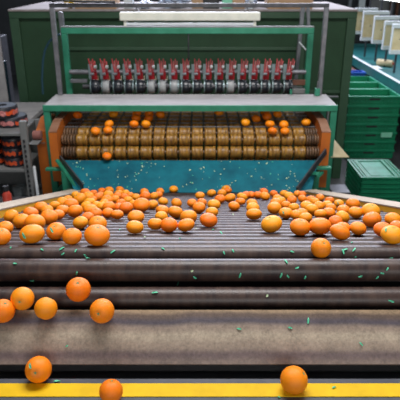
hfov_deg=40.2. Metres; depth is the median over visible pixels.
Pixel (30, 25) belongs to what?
machine housing
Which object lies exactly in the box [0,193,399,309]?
conveyor
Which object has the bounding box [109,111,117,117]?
orange
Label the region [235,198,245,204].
orange
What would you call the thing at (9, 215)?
orange
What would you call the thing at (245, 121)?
orange
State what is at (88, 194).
orange
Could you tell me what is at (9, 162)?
roll
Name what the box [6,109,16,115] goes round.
print
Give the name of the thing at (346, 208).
orange
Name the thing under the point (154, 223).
orange
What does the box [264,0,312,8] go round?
cardboard box
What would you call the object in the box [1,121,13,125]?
print
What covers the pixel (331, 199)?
orange
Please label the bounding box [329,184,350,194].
stand
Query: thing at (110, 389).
orange
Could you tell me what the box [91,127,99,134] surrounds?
orange
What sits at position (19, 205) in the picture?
rail
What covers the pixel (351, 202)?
orange
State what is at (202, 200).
orange
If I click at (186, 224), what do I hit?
orange
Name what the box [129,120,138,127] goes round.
orange
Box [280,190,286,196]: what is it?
orange
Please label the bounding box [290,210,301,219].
orange
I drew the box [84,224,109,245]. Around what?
orange
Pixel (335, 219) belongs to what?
orange
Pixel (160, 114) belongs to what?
orange
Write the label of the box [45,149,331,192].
chute
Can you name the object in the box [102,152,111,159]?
orange
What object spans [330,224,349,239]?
orange
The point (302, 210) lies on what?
orange
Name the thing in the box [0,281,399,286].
roller gap
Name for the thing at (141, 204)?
orange
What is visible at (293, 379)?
orange
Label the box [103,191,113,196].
orange
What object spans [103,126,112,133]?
orange
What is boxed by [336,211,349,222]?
orange
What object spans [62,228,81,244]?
orange
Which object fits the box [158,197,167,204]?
orange
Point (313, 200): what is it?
orange
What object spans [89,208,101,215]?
orange
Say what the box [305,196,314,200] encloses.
orange
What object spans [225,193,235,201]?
orange
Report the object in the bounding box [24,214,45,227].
orange
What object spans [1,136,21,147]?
roll
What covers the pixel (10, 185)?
shelf
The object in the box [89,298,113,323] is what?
orange
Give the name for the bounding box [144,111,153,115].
orange
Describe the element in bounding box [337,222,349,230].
orange
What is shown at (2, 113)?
print
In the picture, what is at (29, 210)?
orange
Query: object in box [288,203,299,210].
orange
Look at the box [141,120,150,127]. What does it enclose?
orange
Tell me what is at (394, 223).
orange
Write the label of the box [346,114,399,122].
plastic crate
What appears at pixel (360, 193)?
crate
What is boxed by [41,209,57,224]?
orange
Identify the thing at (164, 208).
orange
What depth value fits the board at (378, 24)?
7.75 m
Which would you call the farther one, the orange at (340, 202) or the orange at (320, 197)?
the orange at (320, 197)
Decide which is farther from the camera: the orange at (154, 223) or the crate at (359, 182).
the crate at (359, 182)
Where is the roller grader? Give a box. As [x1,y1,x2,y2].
[48,111,330,186]
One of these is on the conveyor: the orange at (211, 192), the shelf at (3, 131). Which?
the orange at (211, 192)
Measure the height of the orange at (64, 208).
0.046 m
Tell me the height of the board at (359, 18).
0.393 m
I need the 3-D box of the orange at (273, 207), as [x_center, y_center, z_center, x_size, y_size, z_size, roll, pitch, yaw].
[0.349,0.036,2.564,0.068,0.056,0.067,13,26,27]
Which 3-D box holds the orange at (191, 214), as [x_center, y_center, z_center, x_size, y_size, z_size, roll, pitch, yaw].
[-0.046,0.068,2.196,0.069,0.060,0.069,15,27,32]
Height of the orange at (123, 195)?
0.044 m
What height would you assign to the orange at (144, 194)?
0.055 m
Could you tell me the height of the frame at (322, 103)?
1.263 m
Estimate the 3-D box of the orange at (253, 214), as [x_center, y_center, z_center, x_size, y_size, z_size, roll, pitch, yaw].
[0.228,0.059,2.313,0.067,0.050,0.066,8,24,19]
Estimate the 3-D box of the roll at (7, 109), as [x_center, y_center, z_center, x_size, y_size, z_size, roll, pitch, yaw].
[-1.545,-0.702,4.282,0.232,0.086,0.232,0,23,0]
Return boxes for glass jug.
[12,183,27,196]
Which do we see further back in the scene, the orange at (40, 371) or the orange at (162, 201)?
the orange at (162, 201)
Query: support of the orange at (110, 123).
on the roller grader
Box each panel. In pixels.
[358,0,365,7]
[369,0,389,15]
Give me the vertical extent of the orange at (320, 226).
0.061 m
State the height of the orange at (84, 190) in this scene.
0.056 m
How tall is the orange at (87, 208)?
0.048 m
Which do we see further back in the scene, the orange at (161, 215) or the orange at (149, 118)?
the orange at (149, 118)
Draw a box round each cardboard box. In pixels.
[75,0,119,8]
[192,0,202,8]
[232,0,244,8]
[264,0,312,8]
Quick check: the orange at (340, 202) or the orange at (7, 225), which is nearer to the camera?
the orange at (7, 225)
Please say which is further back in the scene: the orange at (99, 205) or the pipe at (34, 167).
the pipe at (34, 167)
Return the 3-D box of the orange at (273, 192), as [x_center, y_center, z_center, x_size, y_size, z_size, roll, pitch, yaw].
[0.473,-0.039,3.498,0.055,0.048,0.056,15,27,31]
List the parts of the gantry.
post, post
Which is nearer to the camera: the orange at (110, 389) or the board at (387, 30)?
the orange at (110, 389)
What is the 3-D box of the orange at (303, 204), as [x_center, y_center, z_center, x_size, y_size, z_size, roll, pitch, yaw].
[0.522,0.029,2.670,0.065,0.049,0.065,12,25,26]
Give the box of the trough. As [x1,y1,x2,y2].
[352,44,399,93]
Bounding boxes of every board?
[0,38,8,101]
[355,8,377,33]
[360,11,389,40]
[371,16,399,43]
[381,21,399,49]
[389,24,399,53]
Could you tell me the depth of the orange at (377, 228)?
1.84 m
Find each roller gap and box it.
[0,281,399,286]
[0,365,399,370]
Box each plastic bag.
[139,0,152,8]
[158,0,191,2]
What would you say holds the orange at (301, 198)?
on the conveyor
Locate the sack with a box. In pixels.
[32,130,42,139]
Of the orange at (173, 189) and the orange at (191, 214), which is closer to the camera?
the orange at (191, 214)
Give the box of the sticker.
[381,132,391,136]
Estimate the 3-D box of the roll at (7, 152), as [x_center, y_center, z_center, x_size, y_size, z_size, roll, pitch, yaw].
[-1.460,-0.391,4.305,0.177,0.073,0.177,0,23,0]
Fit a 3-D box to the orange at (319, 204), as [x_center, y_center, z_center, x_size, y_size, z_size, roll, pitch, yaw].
[0.589,0.029,2.707,0.056,0.044,0.056,3,23,7]
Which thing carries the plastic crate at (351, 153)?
on the floor
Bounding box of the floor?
[12,75,399,183]
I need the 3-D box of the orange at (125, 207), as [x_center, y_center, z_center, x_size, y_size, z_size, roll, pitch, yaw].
[-0.347,0.036,2.564,0.067,0.054,0.068,4,23,8]
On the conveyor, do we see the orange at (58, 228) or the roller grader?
the orange at (58, 228)
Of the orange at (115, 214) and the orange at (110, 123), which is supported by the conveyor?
the orange at (115, 214)
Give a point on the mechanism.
(129, 85)
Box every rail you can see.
[0,189,80,217]
[303,189,399,214]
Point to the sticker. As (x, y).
(383, 134)
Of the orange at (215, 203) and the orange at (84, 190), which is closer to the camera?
the orange at (215, 203)
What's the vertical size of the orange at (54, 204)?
0.046 m
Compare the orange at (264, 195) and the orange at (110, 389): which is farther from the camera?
the orange at (264, 195)
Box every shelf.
[0,119,34,135]
[0,153,38,171]
[0,184,41,196]
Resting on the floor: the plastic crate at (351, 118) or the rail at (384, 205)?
the rail at (384, 205)
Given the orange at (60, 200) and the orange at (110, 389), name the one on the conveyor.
the orange at (60, 200)
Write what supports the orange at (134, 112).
on the roller grader
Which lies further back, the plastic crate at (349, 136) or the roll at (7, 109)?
the plastic crate at (349, 136)
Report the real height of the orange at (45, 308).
0.060 m
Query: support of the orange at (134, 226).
on the conveyor
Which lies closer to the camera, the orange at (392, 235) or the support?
the orange at (392, 235)
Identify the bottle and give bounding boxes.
[2,185,11,201]
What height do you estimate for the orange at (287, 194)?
0.048 m
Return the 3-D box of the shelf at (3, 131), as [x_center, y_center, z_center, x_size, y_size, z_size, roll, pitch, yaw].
[-1.877,-0.575,4.320,1.045,0.022,0.430,0,23,0]
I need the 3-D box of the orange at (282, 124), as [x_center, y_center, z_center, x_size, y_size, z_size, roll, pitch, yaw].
[0.647,-0.582,4.216,0.072,0.061,0.072,20,30,39]
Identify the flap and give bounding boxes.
[331,140,348,157]
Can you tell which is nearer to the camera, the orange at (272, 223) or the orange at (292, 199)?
the orange at (272, 223)
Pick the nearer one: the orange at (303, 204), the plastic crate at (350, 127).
the orange at (303, 204)
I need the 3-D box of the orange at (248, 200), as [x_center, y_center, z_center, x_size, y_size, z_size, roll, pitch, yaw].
[0.269,0.017,2.830,0.058,0.048,0.058,12,26,27]
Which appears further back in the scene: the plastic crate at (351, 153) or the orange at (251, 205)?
the plastic crate at (351, 153)
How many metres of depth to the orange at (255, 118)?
4.36 m
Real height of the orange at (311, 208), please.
0.051 m
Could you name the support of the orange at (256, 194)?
on the conveyor
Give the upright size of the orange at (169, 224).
0.052 m
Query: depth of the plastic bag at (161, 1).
5.39 m
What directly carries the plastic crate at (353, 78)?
on the plastic crate
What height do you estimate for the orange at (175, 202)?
0.048 m
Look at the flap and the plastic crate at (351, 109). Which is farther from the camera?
the plastic crate at (351, 109)
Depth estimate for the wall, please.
11.33 m
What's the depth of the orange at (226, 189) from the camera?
3.84 m
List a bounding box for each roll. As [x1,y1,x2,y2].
[0,102,18,118]
[0,111,27,127]
[0,155,3,164]
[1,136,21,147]
[2,147,22,157]
[4,157,23,167]
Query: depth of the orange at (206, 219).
2.08 m
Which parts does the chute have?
guide arm, guide arm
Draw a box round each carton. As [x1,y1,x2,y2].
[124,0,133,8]
[222,0,231,2]
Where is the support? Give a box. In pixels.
[287,8,309,145]
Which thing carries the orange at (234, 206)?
on the conveyor
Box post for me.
[394,2,399,15]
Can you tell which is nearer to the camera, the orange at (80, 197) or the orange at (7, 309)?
the orange at (7, 309)
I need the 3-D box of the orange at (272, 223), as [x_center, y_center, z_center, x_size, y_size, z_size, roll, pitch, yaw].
[0.256,0.086,1.958,0.076,0.060,0.077,13,26,27]
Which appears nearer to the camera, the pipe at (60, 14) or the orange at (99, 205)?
the orange at (99, 205)
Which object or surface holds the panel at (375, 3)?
on the floor
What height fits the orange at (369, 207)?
0.063 m
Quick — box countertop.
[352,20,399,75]
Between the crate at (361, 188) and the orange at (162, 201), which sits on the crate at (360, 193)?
the crate at (361, 188)
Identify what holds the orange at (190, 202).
on the conveyor
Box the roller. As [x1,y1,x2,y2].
[0,310,399,364]
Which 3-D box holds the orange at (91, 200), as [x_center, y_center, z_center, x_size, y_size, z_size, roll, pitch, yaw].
[-0.575,0.013,2.862,0.064,0.052,0.062,12,26,27]
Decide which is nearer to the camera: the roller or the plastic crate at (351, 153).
the roller
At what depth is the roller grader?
4.20 m
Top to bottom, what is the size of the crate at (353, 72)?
0.070 m
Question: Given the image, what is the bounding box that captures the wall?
[0,0,399,74]
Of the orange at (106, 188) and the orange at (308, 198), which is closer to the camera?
the orange at (308, 198)
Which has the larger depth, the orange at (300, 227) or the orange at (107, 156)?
the orange at (107, 156)
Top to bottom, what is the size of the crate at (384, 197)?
0.048 m
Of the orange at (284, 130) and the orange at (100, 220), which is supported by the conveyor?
the orange at (100, 220)
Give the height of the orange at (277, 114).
0.059 m
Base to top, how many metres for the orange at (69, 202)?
0.059 m
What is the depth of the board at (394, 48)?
6.86 m
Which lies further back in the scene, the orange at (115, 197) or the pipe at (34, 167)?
the pipe at (34, 167)
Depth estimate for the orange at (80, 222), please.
2.04 m
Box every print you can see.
[0,111,5,116]
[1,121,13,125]
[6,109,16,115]
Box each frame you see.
[36,81,337,193]
[60,26,313,158]
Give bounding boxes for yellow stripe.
[0,365,399,399]
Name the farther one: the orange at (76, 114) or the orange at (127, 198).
the orange at (76, 114)
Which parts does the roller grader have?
spacer rod, spacer rod, spacer rod, spacer rod, spacer rod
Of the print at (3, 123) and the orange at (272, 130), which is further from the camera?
the print at (3, 123)
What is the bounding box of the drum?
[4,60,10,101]
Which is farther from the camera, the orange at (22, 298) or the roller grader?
the roller grader
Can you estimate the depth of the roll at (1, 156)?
4.32 m
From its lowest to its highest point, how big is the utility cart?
0.654 m
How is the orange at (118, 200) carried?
on the conveyor
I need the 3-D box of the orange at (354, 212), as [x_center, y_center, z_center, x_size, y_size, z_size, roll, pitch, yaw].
[0.679,0.054,2.387,0.062,0.049,0.062,-6,23,-13]
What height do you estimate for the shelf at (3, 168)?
0.022 m
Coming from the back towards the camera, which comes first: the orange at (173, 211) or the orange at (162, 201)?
the orange at (162, 201)
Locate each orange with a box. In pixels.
[0,221,12,232]
[0,228,10,244]
[0,299,14,322]
[3,210,18,221]
[10,287,34,309]
[12,214,27,227]
[19,224,44,243]
[23,207,38,215]
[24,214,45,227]
[25,356,51,382]
[34,202,46,213]
[34,297,57,319]
[41,205,52,212]
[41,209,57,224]
[46,222,65,239]
[49,201,59,209]
[54,209,64,219]
[56,205,68,214]
[57,197,66,204]
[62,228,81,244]
[63,198,78,206]
[66,277,90,301]
[67,205,82,216]
[73,111,81,118]
[73,193,85,204]
[73,216,87,228]
[80,188,89,193]
[81,201,90,207]
[82,212,93,221]
[83,204,96,212]
[84,191,93,198]
[84,198,95,203]
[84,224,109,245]
[88,216,106,226]
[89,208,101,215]
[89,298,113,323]
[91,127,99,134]
[94,193,101,200]
[96,202,104,210]
[99,379,122,399]
[101,195,112,201]
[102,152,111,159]
[102,201,115,209]
[102,208,112,217]
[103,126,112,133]
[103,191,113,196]
[104,120,113,126]
[105,187,113,191]
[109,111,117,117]
[110,210,123,218]
[112,195,119,202]
[116,199,124,202]
[119,193,127,198]
[119,202,132,213]
[124,196,132,201]
[126,220,143,233]
[127,210,143,221]
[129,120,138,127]
[131,114,140,120]
[132,111,141,115]
[132,193,139,199]
[133,198,149,211]
[140,191,150,199]
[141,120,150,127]
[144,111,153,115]
[144,115,152,121]
[147,218,161,229]
[149,200,157,208]
[150,192,157,199]
[155,211,167,219]
[156,111,164,117]
[156,191,162,198]
[156,205,168,214]
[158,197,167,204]
[160,217,177,232]
[168,206,182,217]
[169,186,177,192]
[171,198,181,206]
[178,218,194,231]
[180,210,196,221]
[187,199,196,206]
[192,202,205,212]
[195,192,204,198]
[197,198,206,205]
[200,213,216,226]
[206,207,217,215]
[207,189,215,196]
[207,199,220,208]
[214,111,223,115]
[214,194,225,202]
[217,189,226,195]
[224,187,231,192]
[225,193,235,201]
[228,201,239,210]
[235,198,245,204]
[237,193,247,200]
[241,118,249,125]
[243,191,250,197]
[246,199,257,204]
[246,202,259,210]
[246,208,261,219]
[251,115,260,121]
[253,191,260,198]
[260,188,268,192]
[260,192,269,199]
[261,215,281,232]
[262,112,271,120]
[265,120,274,127]
[267,202,281,213]
[268,127,276,134]
[270,190,277,196]
[270,198,281,204]
[273,111,281,117]
[279,120,288,127]
[279,207,291,218]
[280,127,289,134]
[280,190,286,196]
[280,365,307,393]
[281,201,290,207]
[284,192,293,199]
[287,196,296,202]
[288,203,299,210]
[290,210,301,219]
[290,218,310,235]
[297,208,307,212]
[298,191,305,195]
[298,195,306,201]
[299,212,311,222]
[300,201,311,208]
[301,118,310,125]
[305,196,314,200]
[305,204,318,214]
[309,218,331,234]
[310,198,319,203]
[311,238,330,257]
[314,201,324,208]
[314,209,326,217]
[315,194,324,200]
[324,207,335,217]
[325,197,334,202]
[325,203,336,210]
[329,215,342,224]
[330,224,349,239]
[334,199,343,206]
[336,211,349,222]
[337,205,349,213]
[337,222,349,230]
[346,198,359,207]
[348,206,362,217]
[350,221,366,234]
[362,203,379,214]
[362,212,381,226]
[373,222,389,236]
[380,225,399,244]
[384,212,399,223]
[390,220,399,227]
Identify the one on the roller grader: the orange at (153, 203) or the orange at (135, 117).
the orange at (135, 117)
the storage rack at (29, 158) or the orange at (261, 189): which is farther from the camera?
the storage rack at (29, 158)
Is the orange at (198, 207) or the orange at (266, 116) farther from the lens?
the orange at (266, 116)
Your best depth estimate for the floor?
6.65 m
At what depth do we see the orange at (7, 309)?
1.44 m
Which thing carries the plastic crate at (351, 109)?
on the plastic crate at (351, 118)
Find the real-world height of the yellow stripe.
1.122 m
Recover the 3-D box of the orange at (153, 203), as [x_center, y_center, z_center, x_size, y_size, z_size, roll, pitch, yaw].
[-0.241,0.023,2.779,0.057,0.045,0.057,6,24,14]
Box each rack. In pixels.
[0,118,42,196]
[363,0,396,72]
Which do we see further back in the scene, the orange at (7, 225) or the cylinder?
the cylinder
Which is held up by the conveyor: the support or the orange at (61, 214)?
the orange at (61, 214)
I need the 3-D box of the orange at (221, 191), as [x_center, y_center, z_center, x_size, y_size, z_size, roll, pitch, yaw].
[0.143,-0.045,3.563,0.060,0.047,0.060,11,25,24]
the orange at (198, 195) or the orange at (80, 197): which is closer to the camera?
the orange at (80, 197)
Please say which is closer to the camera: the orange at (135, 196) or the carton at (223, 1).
the orange at (135, 196)
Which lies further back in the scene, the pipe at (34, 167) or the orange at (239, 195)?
the pipe at (34, 167)
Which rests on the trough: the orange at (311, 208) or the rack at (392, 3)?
the rack at (392, 3)
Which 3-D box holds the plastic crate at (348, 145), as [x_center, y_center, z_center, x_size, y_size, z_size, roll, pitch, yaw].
[2.029,-0.732,6.743,0.622,0.108,0.432,0,23,0]
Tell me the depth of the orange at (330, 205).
2.60 m
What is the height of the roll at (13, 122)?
0.076 m
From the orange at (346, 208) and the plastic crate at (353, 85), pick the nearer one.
the orange at (346, 208)
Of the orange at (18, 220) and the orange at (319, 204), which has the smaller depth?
the orange at (18, 220)
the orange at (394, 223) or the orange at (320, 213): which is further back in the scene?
the orange at (320, 213)
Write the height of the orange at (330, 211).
0.048 m
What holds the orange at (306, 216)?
on the conveyor
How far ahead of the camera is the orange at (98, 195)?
3.25 m
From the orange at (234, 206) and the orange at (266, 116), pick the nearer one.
the orange at (234, 206)
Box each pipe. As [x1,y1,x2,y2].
[33,166,38,195]
[58,12,64,50]
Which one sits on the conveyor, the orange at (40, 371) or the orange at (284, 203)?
the orange at (284, 203)
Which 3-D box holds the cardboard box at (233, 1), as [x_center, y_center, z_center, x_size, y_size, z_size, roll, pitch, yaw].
[0.379,-2.009,5.425,0.120,0.200,0.200,0,23,0]
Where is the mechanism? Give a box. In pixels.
[69,58,305,93]
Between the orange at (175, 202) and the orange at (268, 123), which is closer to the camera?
the orange at (175, 202)
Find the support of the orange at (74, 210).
on the conveyor
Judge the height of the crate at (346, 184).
0.048 m
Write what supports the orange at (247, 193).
on the conveyor
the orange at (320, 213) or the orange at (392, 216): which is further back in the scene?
the orange at (320, 213)
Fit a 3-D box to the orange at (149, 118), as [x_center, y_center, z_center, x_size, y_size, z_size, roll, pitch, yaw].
[-0.413,-0.653,4.388,0.073,0.061,0.075,11,25,24]
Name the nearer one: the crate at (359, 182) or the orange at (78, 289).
the orange at (78, 289)
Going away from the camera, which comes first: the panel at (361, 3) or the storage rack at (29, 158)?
the storage rack at (29, 158)
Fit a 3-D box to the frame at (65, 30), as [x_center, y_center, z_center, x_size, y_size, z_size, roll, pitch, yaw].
[-0.106,-0.710,4.963,2.149,1.662,0.040,0,23,0]
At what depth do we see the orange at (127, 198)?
3.00 m
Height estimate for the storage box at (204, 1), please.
0.200 m
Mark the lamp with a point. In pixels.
(124, 16)
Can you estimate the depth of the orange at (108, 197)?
2.99 m
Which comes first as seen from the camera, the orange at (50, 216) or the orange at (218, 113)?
the orange at (50, 216)
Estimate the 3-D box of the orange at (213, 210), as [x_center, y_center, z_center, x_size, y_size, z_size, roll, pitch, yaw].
[0.053,0.053,2.427,0.057,0.046,0.057,-6,23,-13]
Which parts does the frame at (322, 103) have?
orange guard, leg, leg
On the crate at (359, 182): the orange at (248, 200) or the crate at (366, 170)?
the crate at (366, 170)
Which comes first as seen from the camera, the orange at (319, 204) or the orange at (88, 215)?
the orange at (88, 215)
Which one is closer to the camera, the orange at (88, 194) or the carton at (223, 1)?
the orange at (88, 194)
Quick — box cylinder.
[376,59,393,66]
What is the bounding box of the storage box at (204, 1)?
[203,0,218,8]
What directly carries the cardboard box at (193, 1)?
on the machine housing
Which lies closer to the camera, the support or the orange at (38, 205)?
the orange at (38, 205)
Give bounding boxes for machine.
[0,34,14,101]
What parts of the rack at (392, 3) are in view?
post, post, post, post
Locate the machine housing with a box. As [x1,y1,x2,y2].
[8,2,357,177]
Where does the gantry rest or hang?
attached to the frame at (322, 103)
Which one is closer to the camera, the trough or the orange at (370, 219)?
the orange at (370, 219)
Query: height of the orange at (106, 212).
0.043 m
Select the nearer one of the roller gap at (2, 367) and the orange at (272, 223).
the roller gap at (2, 367)
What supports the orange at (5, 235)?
on the conveyor
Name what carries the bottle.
on the utility cart
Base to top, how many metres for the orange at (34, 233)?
0.062 m
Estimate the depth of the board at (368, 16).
8.21 m
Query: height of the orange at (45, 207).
0.044 m
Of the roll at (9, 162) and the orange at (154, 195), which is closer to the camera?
the orange at (154, 195)
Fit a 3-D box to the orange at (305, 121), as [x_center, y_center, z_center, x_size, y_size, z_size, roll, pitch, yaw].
[0.830,-0.611,4.284,0.073,0.057,0.073,9,24,20]
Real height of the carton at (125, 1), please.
0.140 m
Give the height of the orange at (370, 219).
0.059 m
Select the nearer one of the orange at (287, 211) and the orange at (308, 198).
the orange at (287, 211)
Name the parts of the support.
short post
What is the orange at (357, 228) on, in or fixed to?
on the conveyor
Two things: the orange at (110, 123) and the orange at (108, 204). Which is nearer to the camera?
the orange at (108, 204)
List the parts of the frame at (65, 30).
post, post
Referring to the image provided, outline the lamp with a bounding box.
[119,8,260,25]
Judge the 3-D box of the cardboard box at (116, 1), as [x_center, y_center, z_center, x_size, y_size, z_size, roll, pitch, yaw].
[-1.017,-1.991,5.433,0.400,0.160,0.300,0,23,0]
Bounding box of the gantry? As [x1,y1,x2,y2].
[41,0,328,94]
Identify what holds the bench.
on the floor
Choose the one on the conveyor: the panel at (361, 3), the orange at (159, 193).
the orange at (159, 193)
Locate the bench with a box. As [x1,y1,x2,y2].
[0,102,46,194]
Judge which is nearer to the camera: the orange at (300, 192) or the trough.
the orange at (300, 192)
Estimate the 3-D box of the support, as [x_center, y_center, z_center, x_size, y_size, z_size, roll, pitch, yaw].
[0.921,-0.901,5.224,0.163,1.813,0.101,0,23,0]
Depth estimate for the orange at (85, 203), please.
2.73 m
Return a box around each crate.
[343,140,395,149]
[343,149,394,157]
[344,132,396,140]
[345,123,398,131]
[345,173,399,195]
[345,176,399,199]
[345,181,399,201]
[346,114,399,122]
[346,164,399,185]
[346,168,399,190]
[347,105,399,113]
[347,159,399,181]
[348,89,399,104]
[349,82,389,88]
[350,76,378,81]
[351,70,365,75]
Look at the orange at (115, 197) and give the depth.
3.11 m
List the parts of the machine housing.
corner post, cross rail, rail, post, cross rail, corner post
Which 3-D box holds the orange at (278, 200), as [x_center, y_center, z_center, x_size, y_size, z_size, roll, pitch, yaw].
[0.394,0.015,2.835,0.064,0.051,0.064,8,24,19]
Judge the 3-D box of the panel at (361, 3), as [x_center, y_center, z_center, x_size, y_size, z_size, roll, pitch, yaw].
[3.045,-3.406,10.425,0.120,2.400,0.060,0,23,0]
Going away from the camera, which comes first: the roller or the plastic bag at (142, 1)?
the roller
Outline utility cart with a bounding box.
[0,197,27,202]
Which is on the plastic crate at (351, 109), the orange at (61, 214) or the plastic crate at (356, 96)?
the plastic crate at (356, 96)
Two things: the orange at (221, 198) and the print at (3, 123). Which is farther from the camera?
the print at (3, 123)
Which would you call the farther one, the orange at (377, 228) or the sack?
the sack

